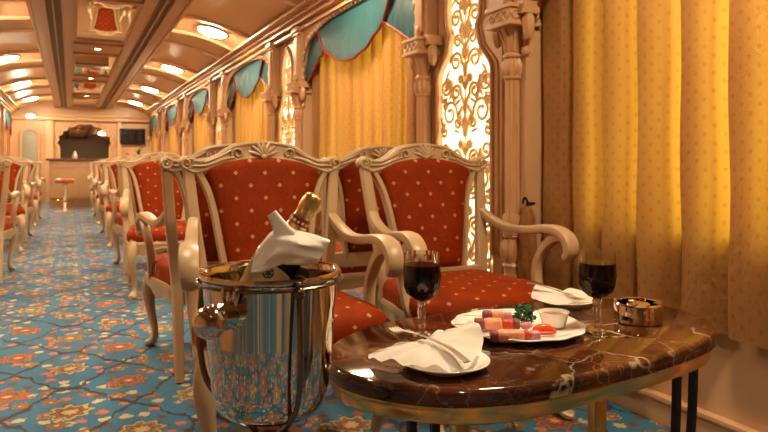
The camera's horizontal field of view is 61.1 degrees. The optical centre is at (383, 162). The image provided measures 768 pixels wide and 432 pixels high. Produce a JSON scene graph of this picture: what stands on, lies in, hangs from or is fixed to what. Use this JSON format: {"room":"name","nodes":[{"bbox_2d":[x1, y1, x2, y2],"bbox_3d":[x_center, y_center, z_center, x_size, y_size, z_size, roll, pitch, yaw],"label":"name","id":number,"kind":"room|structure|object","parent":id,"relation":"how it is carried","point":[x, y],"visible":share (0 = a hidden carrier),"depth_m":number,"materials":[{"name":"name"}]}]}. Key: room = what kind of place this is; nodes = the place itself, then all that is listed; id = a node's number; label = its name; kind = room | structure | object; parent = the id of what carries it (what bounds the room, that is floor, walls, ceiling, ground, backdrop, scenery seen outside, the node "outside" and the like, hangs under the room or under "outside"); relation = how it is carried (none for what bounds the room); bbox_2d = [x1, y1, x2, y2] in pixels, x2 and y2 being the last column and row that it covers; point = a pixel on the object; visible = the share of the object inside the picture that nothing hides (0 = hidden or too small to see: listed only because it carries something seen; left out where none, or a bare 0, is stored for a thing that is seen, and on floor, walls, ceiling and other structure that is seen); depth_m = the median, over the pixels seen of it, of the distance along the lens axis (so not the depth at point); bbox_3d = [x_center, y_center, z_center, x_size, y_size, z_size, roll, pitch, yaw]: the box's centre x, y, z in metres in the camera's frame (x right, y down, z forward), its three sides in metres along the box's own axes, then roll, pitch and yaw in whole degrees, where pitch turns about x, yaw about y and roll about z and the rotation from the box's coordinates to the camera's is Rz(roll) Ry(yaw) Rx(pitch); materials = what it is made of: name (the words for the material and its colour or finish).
{"room":"train carriage","nodes":[
{"label":"train carriage","id":0,"kind":"room"},
{"bbox_2d":[0,105,12,156],"bbox_3d":[-4.211,-0.200,5.556,0.330,2.300,21.670,0,0,-26],"label":"wall","id":1,"kind":"structure","parent":0,"point":[3,110],"depth_m":13.35,"materials":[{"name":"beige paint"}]},
{"bbox_2d":[4,123,9,155],"bbox_3d":[-8.369,-0.275,14.320,0.098,1.670,2.001,0,0,-26],"label":"curtain","id":2,"kind":"object","parent":1,"relation":"hanging from","point":[6,131],"visible":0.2,"depth_m":14.53,"materials":[{"name":"fabric"}]},
{"bbox_2d":[4,111,11,135],"bbox_3d":[-8.307,-0.892,14.361,0.052,0.496,2.022,0,0,-26],"label":"scalloped valance","id":3,"kind":"object","parent":1,"relation":"attached to","point":[8,118],"visible":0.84,"depth_m":14.31,"materials":[{"name":"teal fabric"}]},
{"bbox_2d":[0,87,19,113],"bbox_3d":[-3.993,-1.228,5.623,0.180,0.167,21.600,0,0,-26],"label":"trim","id":4,"kind":"structure","parent":1,"relation":"attached to","point":[6,102],"depth_m":13.17,"materials":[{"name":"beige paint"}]},
{"bbox_2d":[13,119,148,202],"bbox_3d":[-7.412,-0.400,16.032,3.680,2.700,0.120,0,0,-26],"label":"wall","id":5,"kind":"structure","parent":0,"point":[18,124],"depth_m":15.71,"materials":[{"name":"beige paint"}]},
{"bbox_2d":[22,130,36,189],"bbox_3d":[-8.426,0.085,15.465,0.320,1.730,0.040,0,0,-26],"label":"door","id":6,"kind":"structure","parent":5,"relation":"in","point":[29,138],"depth_m":15.45,"materials":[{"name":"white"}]},
{"bbox_2d":[19,127,39,202],"bbox_3d":[-8.417,0.053,15.447,0.447,1.793,0.076,0,0,-26],"label":"trim","id":7,"kind":"structure","parent":5,"relation":"attached to","point":[22,131],"depth_m":15.43,"materials":[{"name":"pink paint"}]},
{"bbox_2d":[12,102,149,202],"bbox_3d":[-7.344,-0.325,15.893,3.040,2.550,0.210,0,0,-26],"label":"trim","id":8,"kind":"structure","parent":5,"relation":"attached to","point":[47,111],"depth_m":15.76,"materials":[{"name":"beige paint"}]},
{"bbox_2d":[54,122,113,158],"bbox_3d":[-7.350,-0.541,15.973,1.343,0.944,0.066,0,0,-26],"label":"wall mirror","id":9,"kind":"object","parent":5,"relation":"attached to","point":[90,140],"visible":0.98,"depth_m":15.97,"materials":[{"name":"silver glass"}]},
{"bbox_2d":[72,98,98,105],"bbox_3d":[-6.711,-1.365,14.582,0.524,0.018,2.020,0,0,-26],"label":"mirror","id":10,"kind":"object","parent":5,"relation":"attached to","point":[75,102],"visible":0.98,"depth_m":14.65,"materials":[{"name":"mirror"}]},
{"bbox_2d":[72,82,105,93],"bbox_3d":[-5.393,-1.365,11.854,0.524,0.018,2.020,0,0,-26],"label":"mirror","id":11,"kind":"object","parent":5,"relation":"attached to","point":[77,87],"visible":1,"depth_m":11.86,"materials":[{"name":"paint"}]},
{"bbox_2d":[73,55,117,75],"bbox_3d":[-4.075,-1.365,9.126,0.524,0.018,2.020,0,0,-26],"label":"mirror","id":12,"kind":"object","parent":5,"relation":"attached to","point":[82,65],"visible":0.91,"depth_m":9.09,"materials":[{"name":"mirror"}]},
{"bbox_2d":[74,0,141,43],"bbox_3d":[-2.757,-1.365,6.397,0.524,0.018,2.020,0,0,-26],"label":"mirror","id":13,"kind":"object","parent":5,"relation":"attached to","point":[93,21],"visible":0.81,"depth_m":6.27,"materials":[{"name":"silver glass"}]},
{"bbox_2d":[45,0,173,107],"bbox_3d":[-2.688,-1.383,6.253,0.990,0.015,21.600,0,0,-26],"label":"trim","id":14,"kind":"structure","parent":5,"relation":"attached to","point":[57,3],"depth_m":7.36,"materials":[{"name":"wood"}]},
{"bbox_2d":[25,0,195,108],"bbox_3d":[-2.792,-1.442,6.470,1.260,0.215,22.080,0,0,-26],"label":"trim","id":15,"kind":"structure","parent":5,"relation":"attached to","point":[37,10],"depth_m":7.53,"materials":[{"name":"paint"}]},
{"bbox_2d":[120,128,144,144],"bbox_3d":[-6.351,-0.670,16.412,0.600,0.400,0.109,0,0,-26],"label":"screen","id":16,"kind":"object","parent":5,"relation":"attached to","point":[127,135],"visible":1,"depth_m":16.36,"materials":[{"name":"black glass"}]},
{"bbox_2d":[0,0,302,110],"bbox_3d":[-2.688,-1.425,6.253,3.000,0.350,21.600,0,0,-26],"label":"ceiling","id":17,"kind":"structure","parent":0,"point":[249,17],"depth_m":7.71,"materials":[{"name":"paint"}]},
{"bbox_2d":[161,64,183,72],"bbox_3d":[-3.158,-1.407,9.703,0.338,0.108,0.348,0,0,-31],"label":"ceiling lamp","id":18,"kind":"object","parent":17,"relation":"attached to","point":[167,67],"visible":1,"depth_m":9.60,"materials":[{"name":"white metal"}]},
{"bbox_2d":[196,25,228,37],"bbox_3d":[-1.840,-1.407,6.974,0.338,0.108,0.348,0,0,-31],"label":"ceiling lamp","id":19,"kind":"object","parent":17,"relation":"attached to","point":[211,31],"visible":1,"depth_m":6.89,"materials":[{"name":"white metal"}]},
{"bbox_2d":[0,203,669,431],"bbox_3d":[-2.709,0.980,6.298,3.520,0.060,21.700,0,0,-26],"label":"floor","id":20,"kind":"structure","parent":0,"point":[75,357],"depth_m":3.14,"materials":[{"name":"carpet"}]},
{"bbox_2d":[0,159,21,282],"bbox_3d":[-3.397,0.433,5.343,0.708,1.045,0.731,0,0,-26],"label":"carved armchair","id":21,"kind":"object","parent":20,"relation":"on","point":[8,231],"visible":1,"depth_m":5.29,"materials":[{"name":"paint"}]},
{"bbox_2d":[4,216,12,230],"bbox_3d":[-3.422,0.503,5.394,0.608,0.114,0.590,0,0,-26],"label":"seat cushion","id":22,"kind":"object","parent":21,"relation":"on","point":[8,221],"depth_m":5.47,"materials":[{"name":"red fabric"}]},
{"bbox_2d":[0,155,30,252],"bbox_3d":[-4.229,0.433,7.065,0.708,1.045,0.731,0,0,-26],"label":"carved armchair","id":23,"kind":"object","parent":20,"relation":"on","point":[16,167],"visible":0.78,"depth_m":7.30,"materials":[{"name":"paint"}]},
{"bbox_2d":[0,163,20,202],"bbox_3d":[-4.348,0.209,7.312,0.504,0.481,0.164,0,0,-26],"label":"cushion","id":24,"kind":"object","parent":23,"relation":"on","point":[15,169],"depth_m":7.36,"materials":[{"name":"red fabric"}]},
{"bbox_2d":[5,204,25,215],"bbox_3d":[-4.205,0.503,7.014,0.608,0.114,0.590,0,0,-26],"label":"seat cushion","id":25,"kind":"object","parent":23,"relation":"on","point":[21,210],"depth_m":6.90,"materials":[{"name":"red fabric"}]},
{"bbox_2d":[9,156,37,241],"bbox_3d":[-4.715,0.433,8.071,0.708,1.045,0.731,0,0,-26],"label":"carved armchair","id":26,"kind":"object","parent":20,"relation":"on","point":[30,210],"visible":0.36,"depth_m":8.21,"materials":[{"name":"paint"}]},
{"bbox_2d":[14,157,41,226],"bbox_3d":[-5.547,0.433,9.793,0.708,1.045,0.731,0,0,-26],"label":"carved armchair","id":27,"kind":"object","parent":20,"relation":"on","point":[34,164],"visible":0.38,"depth_m":9.87,"materials":[{"name":"paint"}]},
{"bbox_2d":[20,164,33,191],"bbox_3d":[-5.666,0.209,10.040,0.504,0.481,0.164,0,0,-26],"label":"cushion","id":28,"kind":"object","parent":27,"relation":"on","point":[32,165],"depth_m":10.11,"materials":[{"name":"red fabric"}]},
{"bbox_2d":[26,158,44,220],"bbox_3d":[-6.033,0.433,10.800,0.708,1.045,0.731,0,0,-26],"label":"carved armchair","id":29,"kind":"object","parent":20,"relation":"on","point":[40,200],"visible":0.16,"depth_m":11.01,"materials":[{"name":"paint"}]},
{"bbox_2d":[53,178,75,212],"bbox_3d":[-6.214,0.623,12.657,0.400,0.655,0.400,0,0,-26],"label":"bar stool","id":30,"kind":"object","parent":20,"relation":"on","point":[64,181],"visible":1,"depth_m":12.62,"materials":[{"name":"orange leather"}]},
{"bbox_2d":[46,158,99,207],"bbox_3d":[-6.186,0.427,14.346,2.260,1.045,0.623,0,0,-26],"label":"bar counter","id":31,"kind":"object","parent":20,"relation":"on","point":[78,191],"depth_m":13.87,"materials":[{"name":"brown wood"}]},
{"bbox_2d":[46,158,99,160],"bbox_3d":[-6.196,-0.072,14.365,2.260,0.045,0.580,0,0,-26],"label":"countertop","id":32,"kind":"structure","parent":31,"relation":"on","point":[47,159],"depth_m":13.81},
{"bbox_2d":[88,159,103,211],"bbox_3d":[-5.605,0.433,13.131,0.708,1.045,0.731,0,0,-26],"label":"carved armchair","id":33,"kind":"object","parent":20,"relation":"on","point":[100,160],"visible":0.17,"depth_m":13.03,"materials":[{"name":"paint"}]},
{"bbox_2d":[90,158,107,218],"bbox_3d":[-4.773,0.433,11.408,0.708,1.045,0.731,0,0,-26],"label":"carved armchair","id":34,"kind":"object","parent":20,"relation":"on","point":[91,178],"visible":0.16,"depth_m":11.36,"materials":[{"name":"paint"}]},
{"bbox_2d":[92,158,114,224],"bbox_3d":[-4.287,0.433,10.402,0.708,1.045,0.731,0,0,-26],"label":"carved armchair","id":35,"kind":"object","parent":20,"relation":"on","point":[97,164],"visible":0.27,"depth_m":10.17,"materials":[{"name":"paint"}]},
{"bbox_2d":[96,157,118,237],"bbox_3d":[-3.455,0.433,8.680,0.708,1.045,0.731,0,0,-26],"label":"carved armchair","id":36,"kind":"object","parent":20,"relation":"on","point":[98,183],"visible":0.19,"depth_m":8.62,"materials":[{"name":"paint"}]},
{"bbox_2d":[101,156,136,247],"bbox_3d":[-2.969,0.433,7.674,0.708,1.045,0.731,0,0,-26],"label":"carved armchair","id":37,"kind":"object","parent":20,"relation":"on","point":[111,165],"visible":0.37,"depth_m":7.69,"materials":[{"name":"paint"}]},
{"bbox_2d":[110,164,119,199],"bbox_3d":[-3.088,0.209,7.921,0.504,0.481,0.164,0,0,-26],"label":"cushion","id":38,"kind":"object","parent":37,"relation":"on","point":[113,168],"depth_m":7.83,"materials":[{"name":"red fabric"}]},
{"bbox_2d":[106,201,133,212],"bbox_3d":[-2.944,0.503,7.623,0.608,0.114,0.590,0,0,-26],"label":"seat cushion","id":39,"kind":"object","parent":37,"relation":"on","point":[108,205],"depth_m":7.30,"materials":[{"name":"red fabric"}]},
{"bbox_2d":[107,153,147,274],"bbox_3d":[-2.137,0.433,5.952,0.708,1.045,0.731,0,0,-26],"label":"carved armchair","id":40,"kind":"object","parent":20,"relation":"on","point":[117,228],"visible":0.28,"depth_m":5.67,"materials":[{"name":"paint"}]},
{"bbox_2d":[115,212,133,226],"bbox_3d":[-2.161,0.503,6.003,0.608,0.114,0.590,0,0,-26],"label":"seat cushion","id":41,"kind":"object","parent":40,"relation":"on","point":[118,218],"depth_m":5.85,"materials":[{"name":"red fabric"}]},
{"bbox_2d":[127,169,139,212],"bbox_3d":[-2.018,0.209,5.705,0.504,0.481,0.164,0,0,-26],"label":"cushion","id":42,"kind":"object","parent":40,"relation":"on","point":[131,184],"depth_m":5.63,"materials":[{"name":"red fabric"}]},
{"bbox_2d":[119,152,185,299],"bbox_3d":[-1.651,0.433,4.946,0.708,1.045,0.731,0,0,-26],"label":"carved armchair","id":43,"kind":"object","parent":20,"relation":"on","point":[145,171],"visible":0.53,"depth_m":5.09,"materials":[{"name":"paint"}]},
{"bbox_2d":[126,221,185,241],"bbox_3d":[-1.626,0.503,4.894,0.608,0.114,0.590,0,0,-26],"label":"seat cushion","id":44,"kind":"object","parent":43,"relation":"on","point":[158,233],"depth_m":4.62,"materials":[{"name":"red fabric"}]},
{"bbox_2d":[131,160,182,219],"bbox_3d":[-1.770,0.209,5.192,0.504,0.481,0.164,0,0,-26],"label":"cushion","id":45,"kind":"object","parent":43,"relation":"on","point":[146,174],"depth_m":5.12,"materials":[{"name":"red fabric"}]},
{"bbox_2d":[154,110,161,151],"bbox_3d":[-5.081,-0.115,14.670,0.188,2.130,0.286,0,0,-26],"label":"carved column","id":46,"kind":"structure","parent":20,"relation":"on","point":[158,137],"depth_m":14.62,"materials":[{"name":"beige wood"}]},
{"bbox_2d":[159,108,167,151],"bbox_3d":[-4.720,-0.115,13.923,0.188,2.130,0.286,0,0,-26],"label":"carved column","id":47,"kind":"structure","parent":20,"relation":"on","point":[162,131],"depth_m":13.87,"materials":[{"name":"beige wood"}]},
{"bbox_2d":[173,98,183,155],"bbox_3d":[-3.755,-0.115,11.924,0.188,2.130,0.286,0,0,-26],"label":"carved column","id":48,"kind":"structure","parent":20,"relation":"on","point":[178,130],"depth_m":11.88,"materials":[{"name":"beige wood"}]},
{"bbox_2d":[135,143,235,383],"bbox_3d":[-0.827,0.433,3.219,0.708,1.045,0.731,0,0,-27],"label":"carved armchair","id":49,"kind":"object","parent":20,"relation":"on","point":[161,278],"visible":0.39,"depth_m":2.89,"materials":[{"name":"paint"}]},
{"bbox_2d":[146,253,170,285],"bbox_3d":[-0.853,0.503,3.270,0.608,0.114,0.590,0,0,-27],"label":"seat cushion","id":50,"kind":"object","parent":49,"relation":"on","point":[158,267],"depth_m":3.13,"materials":[{"name":"red fabric"}]},
{"bbox_2d":[179,171,218,261],"bbox_3d":[-0.704,0.209,2.975,0.504,0.481,0.164,0,0,-27],"label":"cushion","id":51,"kind":"object","parent":49,"relation":"on","point":[210,247],"depth_m":2.90,"materials":[{"name":"red fabric"}]},
{"bbox_2d":[180,94,191,155],"bbox_3d":[-3.393,-0.115,11.177,0.188,2.130,0.286,0,0,-26],"label":"carved column","id":52,"kind":"structure","parent":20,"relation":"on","point":[185,125],"depth_m":11.13,"materials":[{"name":"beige wood"}]},
{"bbox_2d":[204,79,219,145],"bbox_3d":[-2.428,-0.115,9.178,0.188,2.130,0.286,0,0,-26],"label":"carved column","id":53,"kind":"structure","parent":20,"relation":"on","point":[211,118],"depth_m":9.13,"materials":[{"name":"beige wood"}]},
{"bbox_2d":[216,71,231,143],"bbox_3d":[-2.067,-0.115,8.430,0.188,2.130,0.286,0,0,-26],"label":"carved column","id":54,"kind":"structure","parent":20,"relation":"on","point":[222,113],"depth_m":8.38,"materials":[{"name":"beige wood"}]},
{"bbox_2d":[195,268,342,431],"bbox_3d":[-0.190,0.566,1.097,0.256,0.769,0.264,0,0,-26],"label":"stand","id":55,"kind":"object","parent":20,"relation":"on","point":[298,292],"visible":0.55,"depth_m":1.00,"materials":[{"name":"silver metal"}]},
{"bbox_2d":[193,260,340,426],"bbox_3d":[-0.192,0.299,1.100,0.295,0.241,0.278,0,0,-26],"label":"ice bucket","id":56,"kind":"object","parent":55,"relation":"on","point":[251,339],"visible":0.88,"depth_m":1.01,"materials":[{"name":"silver metal"}]},
{"bbox_2d":[238,192,321,280],"bbox_3d":[-0.196,0.178,1.115,0.178,0.258,0.084,0,0,0],"label":"champagne bottle","id":57,"kind":"object","parent":56,"relation":"in","point":[310,202],"visible":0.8,"depth_m":1.10,"materials":[{"name":"gold glass"}]},
{"bbox_2d":[251,210,330,271],"bbox_3d":[-0.154,0.130,1.102,0.128,0.104,0.094,0,0,0],"label":"napkin","id":58,"kind":"object","parent":57,"relation":"attached to","point":[286,245],"visible":1,"depth_m":1.07,"materials":[{"name":"white fabric"}]},
{"bbox_2d":[261,42,283,141],"bbox_3d":[-1.101,-0.115,6.431,0.188,2.130,0.286,0,0,-26],"label":"carved column","id":59,"kind":"structure","parent":20,"relation":"on","point":[271,97],"depth_m":6.38,"materials":[{"name":"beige wood"}]},
{"bbox_2d":[178,140,403,431],"bbox_3d":[-0.366,0.433,2.273,0.708,1.045,0.731,0,0,-21],"label":"carved armchair","id":60,"kind":"object","parent":20,"relation":"on","point":[243,183],"visible":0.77,"depth_m":2.46,"materials":[{"name":"fabric"}]},
{"bbox_2d":[203,158,320,261],"bbox_3d":[-0.464,0.209,2.529,0.504,0.481,0.164,0,0,-21],"label":"cushion","id":61,"kind":"object","parent":60,"relation":"on","point":[241,194],"depth_m":2.48,"materials":[{"name":"red fabric"}]},
{"bbox_2d":[194,289,386,349],"bbox_3d":[-0.346,0.503,2.220,0.608,0.114,0.590,0,0,-21],"label":"seat cushion","id":62,"kind":"object","parent":60,"relation":"on","point":[353,314],"depth_m":2.06,"materials":[{"name":"red fabric"}]},
{"bbox_2d":[286,26,311,149],"bbox_3d":[-0.740,-0.115,5.684,0.188,2.130,0.286,0,0,-26],"label":"carved column","id":63,"kind":"structure","parent":20,"relation":"on","point":[298,88],"depth_m":5.64,"materials":[{"name":"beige wood"}]},
{"bbox_2d":[316,145,394,306],"bbox_3d":[-0.161,0.433,3.541,0.708,1.045,0.731,0,0,-26],"label":"carved armchair","id":64,"kind":"object","parent":20,"relation":"on","point":[353,260],"visible":0.26,"depth_m":3.23,"materials":[{"name":"paint"}]},
{"bbox_2d":[319,242,367,273],"bbox_3d":[-0.186,0.503,3.592,0.608,0.114,0.590,0,0,-26],"label":"seat cushion","id":65,"kind":"object","parent":64,"relation":"on","point":[350,260],"depth_m":3.28,"materials":[{"name":"red fabric"}]},
{"bbox_2d":[338,158,387,251],"bbox_3d":[-0.042,0.209,3.295,0.504,0.481,0.164,0,0,-26],"label":"cushion","id":66,"kind":"object","parent":64,"relation":"on","point":[351,205],"depth_m":3.21,"materials":[{"name":"red fabric"}]},
{"bbox_2d":[401,0,441,142],"bbox_3d":[0.226,-0.115,3.685,0.188,2.130,0.286,0,0,-26],"label":"carved column","id":67,"kind":"structure","parent":20,"relation":"on","point":[422,52],"depth_m":3.64,"materials":[{"name":"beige wood"}]},
{"bbox_2d":[355,143,578,431],"bbox_3d":[0.304,0.433,2.603,0.708,1.045,0.731,0,0,-24],"label":"carved armchair","id":68,"kind":"object","parent":20,"relation":"on","point":[424,189],"visible":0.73,"depth_m":2.77,"materials":[{"name":"fabric"}]},
{"bbox_2d":[378,158,470,266],"bbox_3d":[0.194,0.209,2.853,0.504,0.481,0.164,0,0,-24],"label":"cushion","id":69,"kind":"object","parent":68,"relation":"on","point":[429,198],"depth_m":2.82,"materials":[{"name":"red fabric"}]},
{"bbox_2d":[383,269,556,317],"bbox_3d":[0.327,0.503,2.550,0.608,0.114,0.590,0,0,-24],"label":"seat cushion","id":70,"kind":"object","parent":68,"relation":"on","point":[460,289],"depth_m":2.37,"materials":[{"name":"red fabric"}]},
{"bbox_2d":[484,0,541,277],"bbox_3d":[0.587,-0.115,2.938,0.188,2.130,0.286,0,0,-26],"label":"carved column","id":71,"kind":"structure","parent":20,"relation":"on","point":[507,21],"depth_m":2.90,"materials":[{"name":"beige wood"}]},
{"bbox_2d":[517,197,536,279],"bbox_3d":[0.637,0.344,2.859,0.090,0.392,0.085,0,0,-11],"label":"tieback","id":72,"kind":"object","parent":71,"relation":"attached to","point":[527,245],"visible":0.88,"depth_m":2.83,"materials":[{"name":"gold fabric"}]},
{"bbox_2d":[329,298,716,431],"bbox_3d":[0.383,0.691,1.647,1.127,0.521,0.613,0,0,-26],"label":"marble table","id":73,"kind":"object","parent":20,"relation":"on","point":[521,381],"visible":0.86,"depth_m":1.39,"materials":[{"name":"brown stone"}]},
{"bbox_2d":[403,250,440,340],"bbox_3d":[0.093,0.325,1.604,0.095,0.209,0.095,0,0,-1],"label":"wine glass","id":74,"kind":"object","parent":73,"relation":"on","point":[421,268],"visible":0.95,"depth_m":1.57,"materials":[{"name":"clear glass"}]},
{"bbox_2d":[403,250,440,300],"bbox_3d":[0.093,0.280,1.604,0.095,0.119,0.095,0,0,-26],"label":"bowl","id":75,"kind":"object","parent":74,"relation":"on","point":[421,268],"depth_m":1.57,"materials":[{"name":"clear glass"}]},
{"bbox_2d":[407,352,489,376],"bbox_3d":[0.128,0.419,1.363,0.188,0.021,0.188,0,0,-26],"label":"plate","id":76,"kind":"object","parent":73,"relation":"on","point":[481,361],"visible":0.42,"depth_m":1.32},
{"bbox_2d":[368,320,482,371],"bbox_3d":[0.120,0.389,1.368,0.274,0.053,0.185,0,0,-26],"label":"napkin","id":77,"kind":"object","parent":76,"relation":"on","point":[467,339],"visible":0.91,"depth_m":1.35,"materials":[{"name":"white fabric"}]},
{"bbox_2d":[390,326,469,362],"bbox_3d":[0.090,0.378,1.366,0.026,0.027,0.238,0,0,-36],"label":"fork","id":78,"kind":"object","parent":77,"relation":"on","point":[459,355],"visible":1,"depth_m":1.33,"materials":[{"name":"metal"}]},
{"bbox_2d":[451,309,585,341],"bbox_3d":[0.342,0.419,1.660,0.341,0.021,0.334,0,0,4],"label":"platter","id":79,"kind":"object","parent":73,"relation":"on","point":[573,327],"visible":0.44,"depth_m":1.65,"materials":[{"name":"ceramic"}]},
{"bbox_2d":[454,318,521,329],"bbox_3d":[0.271,0.405,1.636,0.188,0.029,0.030,0,0,1],"label":"skewer","id":80,"kind":"object","parent":79,"relation":"on","point":[486,323],"visible":0.81,"depth_m":1.62,"materials":[{"name":"pink food"}]},
{"bbox_2d":[463,310,521,319],"bbox_3d":[0.288,0.405,1.720,0.155,0.029,0.030,0,0,10],"label":"skewer","id":81,"kind":"object","parent":79,"relation":"on","point":[485,313],"visible":0.66,"depth_m":1.71,"materials":[{"name":"pink food"}]},
{"bbox_2d":[483,329,547,342],"bbox_3d":[0.292,0.405,1.523,0.187,0.029,0.030,0,0,-2],"label":"skewer","id":82,"kind":"object","parent":79,"relation":"on","point":[501,335],"visible":0.88,"depth_m":1.51,"materials":[{"name":"pink food"}]},
{"bbox_2d":[512,303,537,323],"bbox_3d":[0.368,0.394,1.705,0.066,0.054,0.061,0,0,-26],"label":"parsley sprig","id":83,"kind":"object","parent":79,"relation":"on","point":[527,316],"visible":0.94,"depth_m":1.69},
{"bbox_2d":[532,324,556,334],"bbox_3d":[0.392,0.406,1.591,0.059,0.024,0.030,0,0,-1],"label":"tomato wedge","id":84,"kind":"object","parent":79,"relation":"on","point":[545,329],"visible":0.75,"depth_m":1.58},
{"bbox_2d":[538,308,569,327],"bbox_3d":[0.436,0.400,1.671,0.079,0.037,0.079,0,0,-26],"label":"ramekin","id":85,"kind":"object","parent":79,"relation":"on","point":[555,317],"visible":0.95,"depth_m":1.65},
{"bbox_2d":[543,302,592,308],"bbox_3d":[0.550,0.419,1.965,0.170,0.021,0.170,0,0,-26],"label":"plate","id":86,"kind":"object","parent":73,"relation":"on","point":[574,305],"visible":0.42,"depth_m":1.91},
{"bbox_2d":[531,285,592,304],"bbox_3d":[0.540,0.393,1.961,0.188,0.037,0.149,0,0,-26],"label":"napkin","id":87,"kind":"object","parent":86,"relation":"on","point":[547,295],"visible":0.8,"depth_m":1.94,"materials":[{"name":"white fabric"}]},
{"bbox_2d":[526,282,585,299],"bbox_3d":[0.511,0.381,1.940,0.185,0.030,0.030,0,0,41],"label":"fork","id":88,"kind":"object","parent":87,"relation":"on","point":[572,296],"visible":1,"depth_m":1.92,"materials":[{"name":"metal"}]},
{"bbox_2d":[578,248,616,337],"bbox_3d":[0.536,0.325,1.634,0.095,0.209,0.095,0,0,-11],"label":"wine glass","id":89,"kind":"object","parent":73,"relation":"on","point":[597,270],"visible":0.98,"depth_m":1.60,"materials":[{"name":"clear glass"}]},
{"bbox_2d":[578,248,616,298],"bbox_3d":[0.536,0.280,1.634,0.095,0.119,0.095,0,0,-37],"label":"bowl","id":90,"kind":"object","parent":89,"relation":"on","point":[597,270],"depth_m":1.60,"materials":[{"name":"clear glass"}]},
{"bbox_2d":[613,296,663,326],"bbox_3d":[0.690,0.400,1.764,0.128,0.060,0.128,0,0,-26],"label":"ashtray","id":91,"kind":"object","parent":73,"relation":"on","point":[641,311],"visible":1,"depth_m":1.72,"materials":[{"name":"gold metal"}]},
{"bbox_2d":[149,0,767,431],"bbox_3d":[-1.195,-0.200,7.014,0.330,2.300,21.670,0,0,-26],"label":"wall","id":92,"kind":"structure","parent":0,"point":[733,384],"depth_m":2.88,"materials":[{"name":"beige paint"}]},
{"bbox_2d":[0,0,300,111],"bbox_3d":[-2.965,-1.366,6.827,3.026,0.286,19.745,0,0,-26],"label":"trim","id":93,"kind":"structure","parent":92,"relation":"attached to","point":[288,2],"depth_m":9.21,"materials":[{"name":"metal"}]},
{"bbox_2d":[165,105,176,132],"bbox_3d":[-4.220,-0.892,12.949,0.052,0.496,2.022,0,0,-26],"label":"scalloped valance","id":94,"kind":"object","parent":92,"relation":"attached to","point":[172,111],"visible":0.69,"depth_m":12.96,"materials":[{"name":"teal fabric"}]},
{"bbox_2d":[169,117,176,153],"bbox_3d":[-4.131,-0.275,12.950,0.098,1.670,1.945,0,0,-25],"label":"curtain","id":95,"kind":"object","parent":92,"relation":"hanging from","point":[172,134],"visible":0.2,"depth_m":13.21,"materials":[{"name":"fabric"}]},
{"bbox_2d":[189,89,208,123],"bbox_3d":[-2.893,-0.892,10.203,0.052,0.496,2.022,0,0,-26],"label":"scalloped valance","id":96,"kind":"object","parent":92,"relation":"attached to","point":[199,99],"visible":0.74,"depth_m":10.21,"materials":[{"name":"teal fabric"}]},
{"bbox_2d":[192,103,208,154],"bbox_3d":[-2.821,-0.275,10.238,0.100,1.670,2.023,0,0,-26],"label":"curtain","id":97,"kind":"object","parent":92,"relation":"hanging from","point":[200,137],"visible":0.2,"depth_m":10.53,"materials":[{"name":"fabric"}]},
{"bbox_2d":[215,80,220,144],"bbox_3d":[-2.224,-0.145,8.898,0.060,1.990,0.670,0,0,-26],"label":"lattice screen","id":98,"kind":"object","parent":92,"relation":"attached to","point":[218,85],"visible":0.1,"depth_m":9.03,"materials":[{"name":"wood"}]},
{"bbox_2d":[228,60,267,112],"bbox_3d":[-1.566,-0.892,7.456,0.052,0.496,2.022,0,0,-26],"label":"scalloped valance","id":99,"kind":"object","parent":92,"relation":"attached to","point":[245,80],"visible":0.78,"depth_m":7.40,"materials":[{"name":"teal fabric"}]},
{"bbox_2d":[143,0,353,117],"bbox_3d":[-1.382,-1.228,6.884,0.180,0.167,21.600,0,0,-26],"label":"trim","id":100,"kind":"structure","parent":92,"relation":"attached to","point":[282,26],"depth_m":6.60,"materials":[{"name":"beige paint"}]},
{"bbox_2d":[232,79,268,142],"bbox_3d":[-1.504,-0.275,7.521,0.098,1.670,2.051,0,0,-26],"label":"curtain","id":101,"kind":"object","parent":92,"relation":"hanging from","point":[249,115],"visible":0.21,"depth_m":7.58,"materials":[{"name":"fabric"}]},
{"bbox_2d":[277,39,294,145],"bbox_3d":[-0.897,-0.145,6.152,0.060,1.990,0.670,0,0,-26],"label":"lattice screen","id":102,"kind":"object","parent":92,"relation":"attached to","point":[285,108],"visible":0.41,"depth_m":6.22,"materials":[{"name":"gold wood"}]},
{"bbox_2d":[148,0,529,143],"bbox_3d":[-2.243,-0.824,8.823,0.032,0.706,17.355,0,0,-26],"label":"trim","id":103,"kind":"structure","parent":92,"relation":"attached to","point":[525,50],"depth_m":5.60,"materials":[{"name":"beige wood"}]},
{"bbox_2d":[306,0,414,83],"bbox_3d":[-0.240,-0.892,4.710,0.052,0.496,2.022,0,0,-26],"label":"scalloped valance","id":104,"kind":"object","parent":92,"relation":"attached to","point":[349,33],"visible":0.92,"depth_m":4.59,"materials":[{"name":"teal fabric"}]},
{"bbox_2d":[312,24,416,234],"bbox_3d":[-0.161,-0.275,4.736,0.094,1.670,2.000,0,0,-25],"label":"curtain","id":105,"kind":"object","parent":92,"relation":"hanging from","point":[369,99],"visible":0.43,"depth_m":4.61,"materials":[{"name":"fabric"}]},
{"bbox_2d":[431,0,504,274],"bbox_3d":[0.429,-0.145,3.406,0.060,1.990,0.670,0,0,-26],"label":"lattice screen","id":106,"kind":"object","parent":92,"relation":"attached to","point":[468,83],"visible":0.62,"depth_m":3.34,"materials":[{"name":"gold wood"}]},
{"bbox_2d":[354,287,760,431],"bbox_3d":[-1.204,0.898,6.970,0.045,0.104,21.600,0,0,-26],"label":"baseboard","id":107,"kind":"structure","parent":92,"relation":"attached to","point":[649,403],"depth_m":2.35,"materials":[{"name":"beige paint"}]},
{"bbox_2d":[543,0,767,348],"bbox_3d":[1.161,-0.275,1.990,0.100,1.670,2.043,0,0,-26],"label":"curtain","id":108,"kind":"object","parent":92,"relation":"hanging from","point":[656,111],"visible":0.95,"depth_m":2.29,"materials":[{"name":"fabric"}]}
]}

